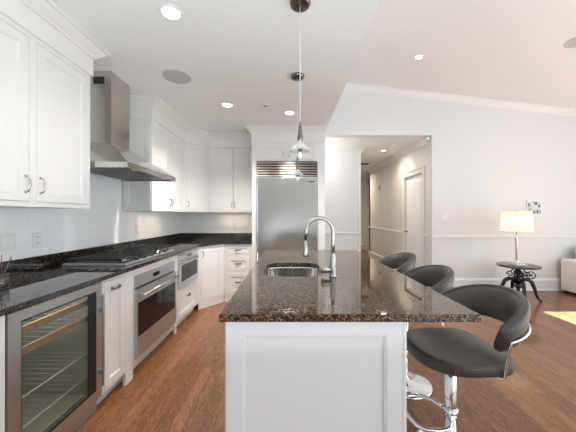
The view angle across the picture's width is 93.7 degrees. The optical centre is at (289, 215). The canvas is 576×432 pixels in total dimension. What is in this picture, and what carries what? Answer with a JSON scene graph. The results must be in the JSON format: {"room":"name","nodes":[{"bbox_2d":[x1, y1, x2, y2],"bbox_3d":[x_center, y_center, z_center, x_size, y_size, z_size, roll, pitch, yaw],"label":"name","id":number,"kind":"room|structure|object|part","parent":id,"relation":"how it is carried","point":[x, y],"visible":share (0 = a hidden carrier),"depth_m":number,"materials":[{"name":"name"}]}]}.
{"room":"kitchen","nodes":[
{"label":"kitchen","id":0,"kind":"room"},
{"bbox_2d":[0,173,179,261],"bbox_3d":[-1.995,-0.015,0.900,0.150,2.670,8.000,0,0,0],"label":"wall","id":1,"kind":"structure","parent":0,"point":[106,222],"depth_m":2.59,"materials":[{"name":"white tile"}]},
{"bbox_2d":[0,233,15,251],"bbox_3d":[-1.915,0.180,1.830,0.010,0.118,0.118,0,0,0],"label":"light switch","id":2,"kind":"object","parent":1,"relation":"attached to","point":[7,240],"visible":1,"depth_m":1.83,"materials":[{"name":"white plastic"}]},
{"bbox_2d":[32,232,41,247],"bbox_3d":[-1.915,0.185,2.050,0.008,0.118,0.075,0,0,0],"label":"wall outlet","id":3,"kind":"object","parent":1,"relation":"attached to","point":[36,236],"visible":1,"depth_m":2.04,"materials":[{"name":"white plastic"}]},
{"bbox_2d":[0,12,89,208],"bbox_3d":[-1.730,-0.687,1.670,0.371,1.266,0.940,0,0,0],"label":"upper cabinet","id":4,"kind":"object","parent":1,"relation":"attached to","point":[45,96],"visible":0.98,"depth_m":1.71,"materials":[{"name":"paint"}]},
{"bbox_3d":[-1.589,-0.582,1.438,0.020,0.990,0.399,0,0,0],"label":"door","id":5,"kind":"part","parent":4,"relation":"part of","materials":[{"name":"paint"}]},
{"bbox_3d":[-1.562,-0.189,1.615,0.036,0.112,0.017,0,0,0],"label":"handle","id":6,"kind":"part","parent":4,"relation":"part of","materials":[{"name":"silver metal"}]},
{"bbox_3d":[-1.562,-0.189,1.712,0.036,0.112,0.017,0,0,0],"label":"handle","id":7,"kind":"part","parent":4,"relation":"part of","materials":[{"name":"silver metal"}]},
{"bbox_2d":[0,0,110,75],"bbox_3d":[-1.700,-1.220,0.520,0.440,0.220,3.440,0,0,0],"label":"trim","id":8,"kind":"structure","parent":4,"relation":"attached to","point":[42,19],"depth_m":1.78,"materials":[{"name":"paint"}]},
{"bbox_3d":[-1.589,-0.582,1.902,0.020,0.990,0.426,0,0,0],"label":"door","id":9,"kind":"part","parent":4,"relation":"part of","materials":[{"name":"paint"}]},
{"bbox_2d":[90,71,175,180],"bbox_3d":[-1.608,-0.859,2.624,0.622,0.940,0.914,0,0,0],"label":"range hood","id":10,"kind":"object","parent":1,"relation":"attached to","point":[111,155],"visible":0.87,"depth_m":2.48,"materials":[{"name":"silver metal"}]},
{"bbox_2d":[134,225,137,234],"bbox_3d":[-1.915,0.180,3.370,0.008,0.118,0.075,0,0,0],"label":"wall outlet","id":11,"kind":"object","parent":1,"relation":"attached to","point":[135,226],"visible":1,"depth_m":3.35,"materials":[{"name":"white plastic"}]},
{"bbox_2d":[123,119,183,211],"bbox_3d":[-1.730,-0.687,3.574,0.371,1.266,0.963,0,0,0],"label":"upper cabinet","id":12,"kind":"object","parent":1,"relation":"attached to","point":[149,140],"visible":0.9,"depth_m":3.23,"materials":[{"name":"paint"}]},
{"bbox_3d":[-1.748,-0.587,3.096,0.311,1.026,0.008,0,0,0],"label":"panel","id":13,"kind":"part","parent":12,"relation":"part of","materials":[{"name":"paint"}]},
{"bbox_3d":[-1.589,-0.592,3.353,0.020,1.010,0.439,0,0,0],"label":"door","id":14,"kind":"part","parent":12,"relation":"part of","materials":[{"name":"paint"}]},
{"bbox_3d":[-1.589,-0.592,3.802,0.020,1.010,0.440,0,0,0],"label":"door","id":15,"kind":"part","parent":12,"relation":"part of","materials":[{"name":"paint"}]},
{"bbox_2d":[130,96,325,147],"bbox_3d":[-0.690,-1.220,3.710,2.460,0.220,1.420,0,0,0],"label":"trim","id":16,"kind":"structure","parent":1,"relation":"attached to","point":[141,107],"depth_m":4.07,"materials":[{"name":"paint"}]},
{"bbox_2d":[50,0,379,131],"bbox_3d":[-0.755,-1.390,0.885,2.630,0.120,7.970,0,0,0],"label":"ceiling","id":17,"kind":"structure","parent":0,"point":[244,54],"depth_m":2.19,"materials":[{"name":"paint"}]},
{"bbox_2d":[158,4,183,21],"bbox_3d":[-0.777,-1.327,1.770,0.154,0.005,0.154,0,0,0],"label":"recessed light","id":18,"kind":"object","parent":17,"relation":"in","point":[170,12],"visible":1,"depth_m":1.77,"materials":[{"name":"white plastic"}]},
{"bbox_2d":[162,70,190,83],"bbox_3d":[-1.080,-1.327,2.590,0.263,0.005,0.263,0,0,0],"label":"ceiling speaker","id":19,"kind":"object","parent":17,"relation":"attached to","point":[175,76],"visible":1,"depth_m":2.58,"materials":[{"name":"grey plastic"}]},
{"bbox_2d":[221,102,233,107],"bbox_3d":[-0.750,-1.327,3.250,0.154,0.005,0.154,0,0,0],"label":"recessed light","id":20,"kind":"object","parent":17,"relation":"in","point":[225,104],"visible":1,"depth_m":3.25,"materials":[{"name":"white plastic"}]},
{"bbox_2d":[284,111,294,114],"bbox_3d":[0.000,-1.327,3.500,0.154,0.005,0.154,0,0,0],"label":"recessed light","id":21,"kind":"object","parent":17,"relation":"in","point":[285,112],"visible":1,"depth_m":3.49,"materials":[{"name":"white plastic"}]},
{"bbox_2d":[291,72,303,180],"bbox_3d":[0.076,-0.829,2.570,0.130,1.001,0.130,0,0,0],"label":"pendant light","id":22,"kind":"object","parent":17,"relation":"hanging from","point":[297,76],"visible":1,"depth_m":2.56,"materials":[{"name":"silver metal"}]},
{"bbox_3d":[0.076,-0.405,2.570,0.124,0.064,0.124,0,0,0],"label":"lamp shade","id":23,"kind":"part","parent":22,"relation":"part of","materials":[{"name":"clear glass"}]},
{"bbox_3d":[0.076,-0.930,2.570,0.004,0.740,0.004,0,0,0],"label":"cord","id":24,"kind":"part","parent":22,"relation":"part of","materials":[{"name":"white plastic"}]},
{"bbox_2d":[290,0,310,157],"bbox_3d":[0.066,-0.842,1.680,0.130,0.974,0.130,0,0,0],"label":"pendant light","id":25,"kind":"object","parent":17,"relation":"hanging from","point":[299,6],"visible":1,"depth_m":1.67,"materials":[{"name":"silver metal"}]},
{"bbox_3d":[0.066,-0.432,1.680,0.124,0.064,0.124,0,0,0],"label":"lamp shade","id":26,"kind":"part","parent":25,"relation":"part of","materials":[{"name":"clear glass"}]},
{"bbox_2d":[77,250,575,431],"bbox_3d":[2.025,1.370,3.950,8.250,0.100,14.100,0,0,0],"label":"floor","id":27,"kind":"structure","parent":0,"point":[179,386],"depth_m":2.10,"materials":[{"name":"brown wood"}]},
{"bbox_2d":[0,315,4,431],"bbox_3d":[-1.575,0.878,0.728,0.681,0.884,0.955,0,0,0],"label":"base cabinet","id":28,"kind":"object","parent":27,"relation":"on","point":[2,318],"visible":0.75,"depth_m":1.20,"materials":[{"name":"paint"}]},
{"bbox_2d":[0,233,251,316],"bbox_3d":[-1.246,0.372,2.474,1.343,0.128,4.548,0,0,0],"label":"countertop","id":29,"kind":"structure","parent":28,"relation":"on","point":[34,280],"depth_m":1.96,"materials":[{"name":"black stone"}]},
{"bbox_2d":[0,254,11,288],"bbox_3d":[-1.600,0.313,1.500,0.089,0.186,0.091,0,0,0],"label":"reed diffuser","id":30,"kind":"object","parent":29,"relation":"on","point":[1,276],"visible":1,"depth_m":1.50,"materials":[{"name":"clear glass"}]},
{"bbox_2d":[62,247,173,265],"bbox_3d":[-1.565,0.378,2.618,0.510,0.055,0.915,0,0,0],"label":"gas cooktop","id":31,"kind":"object","parent":29,"relation":"in","point":[129,255],"visible":1,"depth_m":2.35,"materials":[{"name":"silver metal"}]},
{"bbox_2d":[5,282,104,431],"bbox_3d":[-1.529,0.883,1.516,0.602,0.874,0.608,0,0,0],"label":"wine cooler","id":32,"kind":"object","parent":27,"relation":"on","point":[55,347],"visible":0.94,"depth_m":1.69,"materials":[{"name":"grey metal"}]},
{"bbox_2d":[22,396,82,431],"bbox_3d":[-1.500,1.177,1.506,0.340,0.033,0.468,0,0,0],"label":"wire shelf","id":33,"kind":"object","parent":32,"relation":"on","point":[53,414],"depth_m":1.61,"materials":[{"name":"grey metal"}]},
{"bbox_2d":[22,374,87,428],"bbox_3d":[-1.552,1.050,1.516,0.475,0.010,0.564,0,0,0],"label":"wire shelf","id":34,"kind":"object","parent":32,"relation":"attached to","point":[23,375],"depth_m":1.68,"materials":[{"name":"grey metal"}]},
{"bbox_2d":[22,352,87,398],"bbox_3d":[-1.552,0.900,1.516,0.475,0.010,0.564,0,0,0],"label":"wire shelf","id":35,"kind":"object","parent":32,"relation":"attached to","point":[85,353],"depth_m":1.68,"materials":[{"name":"grey metal"}]},
{"bbox_2d":[22,315,87,355],"bbox_3d":[-1.319,0.669,1.516,0.018,0.038,0.548,0,0,0],"label":"shelf","id":36,"kind":"object","parent":32,"relation":"attached to","point":[41,341],"depth_m":1.50,"materials":[{"name":"brown wood"}]},
{"bbox_2d":[22,299,87,334],"bbox_3d":[-1.319,0.566,1.516,0.018,0.038,0.548,0,0,0],"label":"shelf","id":37,"kind":"object","parent":32,"relation":"attached to","point":[28,327],"depth_m":1.49,"materials":[{"name":"brown wood"}]},
{"bbox_3d":[-1.246,0.827,1.790,0.036,0.607,0.018,0,0,0],"label":"handle","id":38,"kind":"part","parent":32,"relation":"part of","materials":[{"name":"silver metal"}]},
{"bbox_2d":[97,270,132,404],"bbox_3d":[-1.576,0.878,2.008,0.679,0.884,0.364,0,0,0],"label":"base cabinet","id":39,"kind":"object","parent":27,"relation":"on","point":[118,290],"visible":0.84,"depth_m":2.02,"materials":[{"name":"paint"}]},
{"bbox_3d":[-1.279,0.835,1.969,0.020,0.744,0.236,0,0,0],"label":"door","id":40,"kind":"part","parent":39,"relation":"part of","materials":[{"name":"paint"}]},
{"bbox_2d":[133,255,175,368],"bbox_3d":[-1.593,0.878,2.613,0.645,0.884,0.842,0,0,0],"label":"base cabinet","id":41,"kind":"object","parent":27,"relation":"on","point":[141,270],"visible":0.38,"depth_m":2.50,"materials":[{"name":"paint"}]},
{"bbox_2d":[134,261,179,358],"bbox_3d":[-1.505,0.839,2.589,0.630,0.673,0.766,0,0,0],"label":"oven","id":42,"kind":"object","parent":41,"relation":"in","point":[154,289],"visible":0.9,"depth_m":2.48,"materials":[{"name":"grey metal"}]},
{"bbox_3d":[-1.273,0.550,2.589,0.034,0.096,0.766,0,0,0],"label":"control panel","id":43,"kind":"part","parent":42,"relation":"part of","materials":[{"name":"silver metal"}]},
{"bbox_3d":[-1.219,0.655,2.589,0.058,0.022,0.706,0,0,0],"label":"handle","id":44,"kind":"part","parent":42,"relation":"part of","materials":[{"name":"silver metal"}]},
{"bbox_2d":[170,247,198,332],"bbox_3d":[-1.576,0.878,3.408,0.679,0.884,0.744,0,0,0],"label":"base cabinet","id":45,"kind":"object","parent":27,"relation":"on","point":[187,298],"visible":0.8,"depth_m":3.33,"materials":[{"name":"paint"}]},
{"bbox_3d":[-1.279,1.032,3.386,0.020,0.329,0.634,0,0,0],"label":"drawer","id":46,"kind":"part","parent":45,"relation":"part of","materials":[{"name":"paint"}]},
{"bbox_2d":[178,249,198,289],"bbox_3d":[-1.472,0.653,3.386,0.495,0.383,0.636,0,0,0],"label":"microwave oven","id":47,"kind":"object","parent":45,"relation":"in","point":[188,263],"visible":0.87,"depth_m":3.33,"materials":[{"name":"grey metal"}]},
{"bbox_3d":[-1.274,0.493,3.386,0.032,0.063,0.636,0,0,0],"label":"control panel","id":48,"kind":"part","parent":47,"relation":"part of","materials":[{"name":"silver metal"}]},
{"bbox_2d":[198,244,223,309],"bbox_3d":[-1.239,0.878,4.037,0.336,0.884,0.440,0,0,38],"label":"base cabinet","id":49,"kind":"object","parent":27,"relation":"on","point":[211,258],"visible":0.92,"depth_m":3.95,"materials":[{"name":"paint"}]},
{"bbox_3d":[-1.142,0.830,3.962,0.020,0.734,0.364,0,0,38],"label":"door","id":50,"kind":"part","parent":49,"relation":"part of","materials":[{"name":"paint"}]},
{"bbox_2d":[224,244,251,301],"bbox_3d":[-0.786,0.878,4.418,0.424,0.884,0.644,0,0,0],"label":"base cabinet","id":51,"kind":"object","parent":27,"relation":"on","point":[237,257],"visible":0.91,"depth_m":4.13,"materials":[{"name":"paint"}]},
{"bbox_3d":[-0.783,1.040,4.139,0.354,0.314,0.020,0,0,0],"label":"drawer","id":52,"kind":"part","parent":51,"relation":"part of","materials":[{"name":"paint"}]},
{"bbox_3d":[-0.783,0.738,4.139,0.354,0.209,0.020,0,0,0],"label":"drawer","id":53,"kind":"part","parent":51,"relation":"part of","materials":[{"name":"paint"}]},
{"bbox_3d":[-0.783,0.530,4.139,0.354,0.124,0.020,0,0,0],"label":"drawer","id":54,"kind":"part","parent":51,"relation":"part of","materials":[{"name":"paint"}]},
{"bbox_2d":[257,161,316,260],"bbox_3d":[-0.038,0.243,4.388,0.923,2.153,0.665,0,0,0],"label":"refrigerator","id":55,"kind":"object","parent":27,"relation":"on","point":[285,204],"visible":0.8,"depth_m":4.07,"materials":[{"name":"grey metal"}]},
{"bbox_3d":[-0.485,0.324,4.062,0.014,1.793,0.015,0,0,0],"label":"edge trim","id":56,"kind":"part","parent":55,"relation":"part of","materials":[{"name":"silver metal"}]},
{"bbox_3d":[-0.038,-0.705,4.104,0.923,0.257,0.016,0,0,0],"label":"grille frame","id":57,"kind":"part","parent":55,"relation":"part of","materials":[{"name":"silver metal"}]},
{"bbox_2d":[252,142,324,267],"bbox_3d":[-0.015,0.000,4.402,1.110,2.640,0.676,0,0,0],"label":"refrigerator surround","id":58,"kind":"object","parent":27,"relation":"on","point":[261,151],"visible":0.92,"depth_m":4.10,"materials":[{"name":"paint"}]},
{"bbox_3d":[-0.536,0.000,4.420,0.067,2.640,0.640,0,0,0],"label":"panel","id":59,"kind":"part","parent":58,"relation":"part of","materials":[{"name":"paint"}]},
{"bbox_3d":[-0.263,-0.967,4.109,0.390,0.233,0.020,0,0,0],"label":"door","id":60,"kind":"part","parent":58,"relation":"part of","materials":[{"name":"paint"}]},
{"bbox_3d":[0.168,-0.967,4.109,0.392,0.233,0.020,0,0,0],"label":"door","id":61,"kind":"part","parent":58,"relation":"part of","materials":[{"name":"paint"}]},
{"bbox_3d":[0.482,0.000,4.420,0.115,2.640,0.640,0,0,0],"label":"panel","id":62,"kind":"part","parent":58,"relation":"part of","materials":[{"name":"paint"}]},
{"bbox_2d":[225,322,406,431],"bbox_3d":[0.109,0.879,2.144,0.791,0.882,2.012,0,0,0],"label":"base cabinet","id":63,"kind":"object","parent":27,"relation":"on","point":[280,376],"visible":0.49,"depth_m":1.15,"materials":[{"name":"paint"}]},
{"bbox_3d":[-0.278,0.825,1.430,0.018,0.750,0.460,0,0,0],"label":"door","id":64,"kind":"part","parent":63,"relation":"part of","materials":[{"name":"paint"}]},
{"bbox_2d":[219,250,480,321],"bbox_3d":[0.248,0.422,2.143,1.074,0.032,2.073,0,0,0],"label":"countertop","id":65,"kind":"structure","parent":63,"relation":"on","point":[364,289],"depth_m":1.35,"materials":[{"name":"brown stone"}]},
{"bbox_2d":[264,267,320,275],"bbox_3d":[0.025,0.534,2.055,0.460,0.192,0.550,0,0,0],"label":"sink","id":66,"kind":"object","parent":65,"relation":"in","point":[272,271],"visible":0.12,"depth_m":2.31,"materials":[{"name":"silver metal"}]},
{"bbox_2d":[303,216,336,277],"bbox_3d":[0.202,0.205,1.785,0.228,0.401,0.083,0,0,0],"label":"faucet","id":67,"kind":"object","parent":65,"relation":"on","point":[324,269],"visible":1,"depth_m":1.79,"materials":[{"name":"silver metal"}]},
{"bbox_3d":[0.199,0.130,1.800,0.206,0.251,0.024,0,0,0],"label":"spout","id":68,"kind":"part","parent":67,"relation":"part of","materials":[{"name":"silver metal"}]},
{"bbox_3d":[0.241,0.369,1.783,0.077,0.069,0.080,0,0,0],"label":"lever","id":69,"kind":"part","parent":67,"relation":"part of","materials":[{"name":"silver metal"}]},
{"bbox_2d":[379,252,415,273],"bbox_3d":[1.016,0.859,2.870,0.611,0.923,0.549,0,0,0],"label":"bar stool","id":70,"kind":"object","parent":27,"relation":"on","point":[404,261],"visible":0.26,"depth_m":2.95,"materials":[{"name":"grey leather"}]},
{"bbox_2d":[402,265,453,399],"bbox_3d":[0.951,0.859,2.128,0.611,0.923,0.549,0,0,2],"label":"bar stool","id":71,"kind":"object","parent":27,"relation":"on","point":[440,278],"visible":0.31,"depth_m":2.11,"materials":[{"name":"grey leather"}]},
{"bbox_3d":[1.112,0.515,2.123,0.282,0.235,0.542,0,0,2],"label":"backrest","id":72,"kind":"part","parent":71,"relation":"part of","materials":[{"name":"grey leather"}]},
{"bbox_2d":[407,284,531,431],"bbox_3d":[0.926,0.859,1.477,0.611,0.923,0.549,0,0,-3],"label":"bar stool","id":73,"kind":"object","parent":27,"relation":"on","point":[454,353],"visible":0.87,"depth_m":1.41,"materials":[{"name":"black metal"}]},
{"bbox_3d":[0.880,0.726,1.475,0.450,0.069,0.444,0,0,-3],"label":"seat","id":74,"kind":"part","parent":73,"relation":"part of","materials":[{"name":"grey leather"}]},
{"bbox_3d":[1.087,0.515,1.486,0.282,0.235,0.542,0,0,-3],"label":"backrest","id":75,"kind":"part","parent":73,"relation":"part of","materials":[{"name":"grey leather"}]},
{"bbox_3d":[1.063,0.653,1.485,0.337,0.252,0.549,0,0,-3],"label":"chrome rail","id":76,"kind":"part","parent":73,"relation":"part of","materials":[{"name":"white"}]},
{"bbox_2d":[496,262,542,302],"bbox_3d":[3.555,1.042,4.200,0.549,0.556,0.549,0,0,-16],"label":"side table","id":77,"kind":"object","parent":27,"relation":"on","point":[516,282],"visible":0.88,"depth_m":4.13,"materials":[{"name":"black metal"}]},
{"bbox_3d":[3.409,1.139,4.253,0.293,0.362,0.060,0,0,20],"label":"leg","id":78,"kind":"part","parent":77,"relation":"part of","materials":[{"name":"black metal"}]},
{"bbox_2d":[494,210,533,279],"bbox_3d":[3.389,0.610,4.285,0.746,1.403,0.418,0,0,40],"label":"table lamp","id":79,"kind":"object","parent":77,"relation":"on","point":[516,221],"visible":1,"depth_m":4.06,"materials":[{"name":"grey fabric"}]},
{"bbox_3d":[3.515,0.517,4.180,0.046,0.397,0.046,0,0,0],"label":"stem","id":80,"kind":"part","parent":79,"relation":"part of","materials":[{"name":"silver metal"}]},
{"bbox_3d":[3.515,0.088,4.180,0.412,0.320,0.412,0,0,0],"label":"lamp shade","id":81,"kind":"part","parent":79,"relation":"part of","materials":[{"name":"fabric"}]},
{"bbox_3d":[3.502,1.139,4.054,0.060,0.362,0.293,0,0,20],"label":"leg","id":82,"kind":"part","parent":77,"relation":"part of","materials":[{"name":"black metal"}]},
{"bbox_3d":[3.701,1.139,4.147,0.293,0.362,0.060,0,0,20],"label":"leg","id":83,"kind":"part","parent":77,"relation":"part of","materials":[{"name":"black metal"}]},
{"bbox_2d":[561,248,575,293],"bbox_3d":[5.320,0.920,4.195,1.280,0.800,0.950,0,0,0],"label":"sofa","id":84,"kind":"object","parent":27,"relation":"on","point":[568,266],"visible":1,"depth_m":4.53,"materials":[{"name":"white fabric"}]},
{"bbox_2d":[325,155,358,250],"bbox_3d":[0.905,-0.045,5.860,1.210,2.730,0.120,0,0,0],"label":"wall","id":85,"kind":"structure","parent":0,"point":[341,171],"depth_m":5.80,"materials":[{"name":"paint"}]},
{"bbox_2d":[359,155,360,251],"bbox_3d":[1.508,0.010,5.785,0.035,2.620,0.030,0,0,0],"label":"trim","id":86,"kind":"structure","parent":85,"relation":"attached to","point":[359,155],"depth_m":5.77,"materials":[{"name":"paint"}]},
{"bbox_2d":[361,179,368,243],"bbox_3d":[2.450,-0.045,10.450,2.300,2.730,0.100,0,0,0],"label":"wall","id":87,"kind":"structure","parent":0,"point":[364,182],"depth_m":10.40,"materials":[{"name":"paint"}]},
{"bbox_2d":[361,244,368,249],"bbox_3d":[2.455,1.211,10.385,1.890,0.218,0.030,0,0,0],"label":"baseboard","id":88,"kind":"structure","parent":87,"relation":"attached to","point":[363,246],"depth_m":10.38,"materials":[{"name":"paint"}]},
{"bbox_2d":[369,174,369,250],"bbox_3d":[3.054,-0.045,8.440,1.093,2.730,0.120,0,0,0],"label":"wall","id":89,"kind":"structure","parent":0,"point":[369,174],"depth_m":8.46,"materials":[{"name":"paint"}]},
{"bbox_2d":[325,137,422,178],"bbox_3d":[2.000,-1.460,7.735,3.400,0.100,5.730,0,0,0],"label":"ceiling","id":90,"kind":"structure","parent":0,"point":[372,154],"depth_m":5.44,"materials":[{"name":"paint"}]},
{"bbox_2d":[180,91,575,287],"bbox_3d":[2.115,-0.551,4.810,8.070,3.742,0.120,0,0,0],"label":"wall","id":91,"kind":"structure","parent":0,"point":[483,162],"depth_m":4.75,"materials":[{"name":"paint"}]},
{"bbox_2d":[184,142,208,211],"bbox_3d":[-1.525,-0.687,4.293,0.256,1.266,0.446,0,0,36],"label":"upper cabinet","id":92,"kind":"object","parent":91,"relation":"attached to","point":[196,157],"visible":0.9,"depth_m":4.24,"materials":[{"name":"paint"}]},
{"bbox_2d":[209,148,251,211],"bbox_3d":[-0.946,-0.687,4.565,0.744,1.266,0.361,0,0,0],"label":"upper cabinet","id":93,"kind":"object","parent":91,"relation":"attached to","point":[230,169],"visible":0.88,"depth_m":4.43,"materials":[{"name":"paint"}]},
{"bbox_3d":[-1.101,-0.592,4.429,0.349,1.010,0.020,0,0,0],"label":"door","id":94,"kind":"part","parent":93,"relation":"part of","materials":[{"name":"paint"}]},
{"bbox_2d":[215,212,250,212],"bbox_3d":[-0.950,-0.049,4.560,0.600,0.010,0.040,0,0,0],"label":"light","id":95,"kind":"object","parent":93,"relation":"attached to","point":[215,212],"visible":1,"depth_m":4.54,"materials":[{"name":"white plastic"}]},
{"bbox_3d":[-0.753,-0.592,4.429,0.324,1.010,0.020,0,0,0],"label":"door","id":96,"kind":"part","parent":93,"relation":"part of","materials":[{"name":"paint"}]},
{"bbox_2d":[325,0,381,131],"bbox_3d":[0.566,-1.390,0.875,0.012,0.120,7.750,0,0,0],"label":"trim","id":97,"kind":"structure","parent":91,"relation":"attached to","point":[380,0],"depth_m":2.20,"materials":[{"name":"paint"}]},
{"bbox_2d":[441,214,447,220],"bbox_3d":[2.730,0.035,4.745,0.118,0.118,0.010,0,0,0],"label":"light switch","id":98,"kind":"object","parent":91,"relation":"attached to","point":[444,217],"visible":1,"depth_m":4.74,"materials":[{"name":"white plastic"}]},
{"bbox_2d":[343,82,575,117],"bbox_3d":[3.280,-1.981,4.705,5.440,0.756,0.090,0,0,0],"label":"trim","id":99,"kind":"structure","parent":91,"relation":"attached to","point":[350,86],"depth_m":4.71,"materials":[{"name":"paint"}]},
{"bbox_2d":[432,236,575,238],"bbox_3d":[4.253,0.384,4.739,3.493,0.063,0.022,0,0,0],"label":"trim","id":100,"kind":"structure","parent":91,"relation":"attached to","point":[433,237],"depth_m":4.73,"materials":[{"name":"paint"}]},
{"bbox_2d":[453,278,563,290],"bbox_3d":[4.253,1.211,4.735,3.493,0.218,0.030,0,0,0],"label":"baseboard","id":101,"kind":"structure","parent":91,"relation":"attached to","point":[542,284],"depth_m":4.74,"materials":[{"name":"paint"}]},
{"bbox_2d":[526,200,541,215],"bbox_3d":[4.300,-0.130,4.739,0.270,0.270,0.019,0,0,0],"label":"wall picture","id":102,"kind":"object","parent":91,"relation":"attached to","point":[535,206],"visible":0.83,"depth_m":4.73,"materials":[{"name":"white paper"}]},
{"bbox_2d":[528,202,540,213],"bbox_3d":[4.293,-0.133,4.731,0.223,0.225,0.002,0,0,0],"label":"print","id":103,"kind":"object","parent":102,"relation":"attached to","point":[535,207],"depth_m":4.73},
{"bbox_2d":[369,144,427,265],"bbox_3d":[2.567,-0.045,6.685,0.120,2.730,3.630,0,0,0],"label":"wall","id":104,"kind":"structure","parent":0,"point":[386,201],"depth_m":6.64,"materials":[{"name":"paint"}]},
{"bbox_2d":[369,251,396,269],"bbox_3d":[2.492,1.211,7.225,0.030,0.218,2.550,0,0,0],"label":"baseboard","id":105,"kind":"structure","parent":104,"relation":"attached to","point":[372,255],"depth_m":7.82,"materials":[{"name":"paint"}]},
{"bbox_2d":[368,227,401,233],"bbox_3d":[2.496,0.384,7.225,0.022,0.063,2.550,0,0,0],"label":"trim","id":106,"kind":"structure","parent":104,"relation":"attached to","point":[374,228],"depth_m":6.92,"materials":[{"name":"paint"}]},
{"bbox_2d":[367,137,427,173],"bbox_3d":[2.462,-1.355,6.685,0.090,0.110,3.630,0,0,0],"label":"trim","id":107,"kind":"structure","parent":104,"relation":"attached to","point":[420,143],"depth_m":5.95,"materials":[{"name":"paint"}]},
{"bbox_2d":[402,166,424,266],"bbox_3d":[2.519,0.200,5.470,0.115,2.240,0.980,0,0,0],"label":"door","id":108,"kind":"structure","parent":104,"relation":"in","point":[415,231],"depth_m":5.42,"materials":[{"name":"paint"}]},
{"bbox_3d":[2.533,0.205,5.470,0.008,1.730,0.520,0,0,0],"label":"raised panel","id":109,"kind":"part","parent":108,"relation":"part of","materials":[{"name":"paint"}]},
{"bbox_2d":[347,0,575,107],"bbox_3d":[3.340,-2.094,0.825,5.620,0.778,7.850,0,0,0],"label":"ceiling","id":110,"kind":"structure","parent":0,"point":[509,50],"depth_m":3.50,"materials":[{"name":"paint"}]},
{"bbox_2d":[414,54,423,59],"bbox_3d":[1.810,-2.210,3.770,0.122,0.018,0.123,0,0,6],"label":"recessed light","id":111,"kind":"object","parent":110,"relation":"in","point":[420,56],"visible":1,"depth_m":3.77,"materials":[{"name":"white plastic"}]},
{"bbox_2d":[563,37,575,47],"bbox_3d":[3.360,-2.029,3.160,0.220,0.030,0.222,0,0,4],"label":"ceiling speaker","id":112,"kind":"object","parent":110,"relation":"attached to","point":[571,43],"visible":1,"depth_m":3.20,"materials":[{"name":"grey plastic"}]},
{"bbox_3d":[1.450,-0.045,8.210,0.120,2.730,4.580,0,0,0],"label":"wall","id":113,"kind":"structure","parent":0,"visible":0},
{"bbox_2d":[325,232,358,234],"bbox_3d":[0.996,0.384,8.089,1.072,0.063,4.622,0,0,0],"label":"trim","id":114,"kind":"structure","parent":113,"relation":"attached to","point":[326,233],"depth_m":5.78,"materials":[{"name":"paint"}]},
{"bbox_2d":[325,149,364,154],"bbox_3d":[1.530,-1.355,8.055,1.133,0.110,5.038,0,0,12],"label":"trim","id":115,"kind":"structure","parent":113,"relation":"attached to","point":[327,151],"depth_m":5.75,"materials":[{"name":"paint"}]}
]}

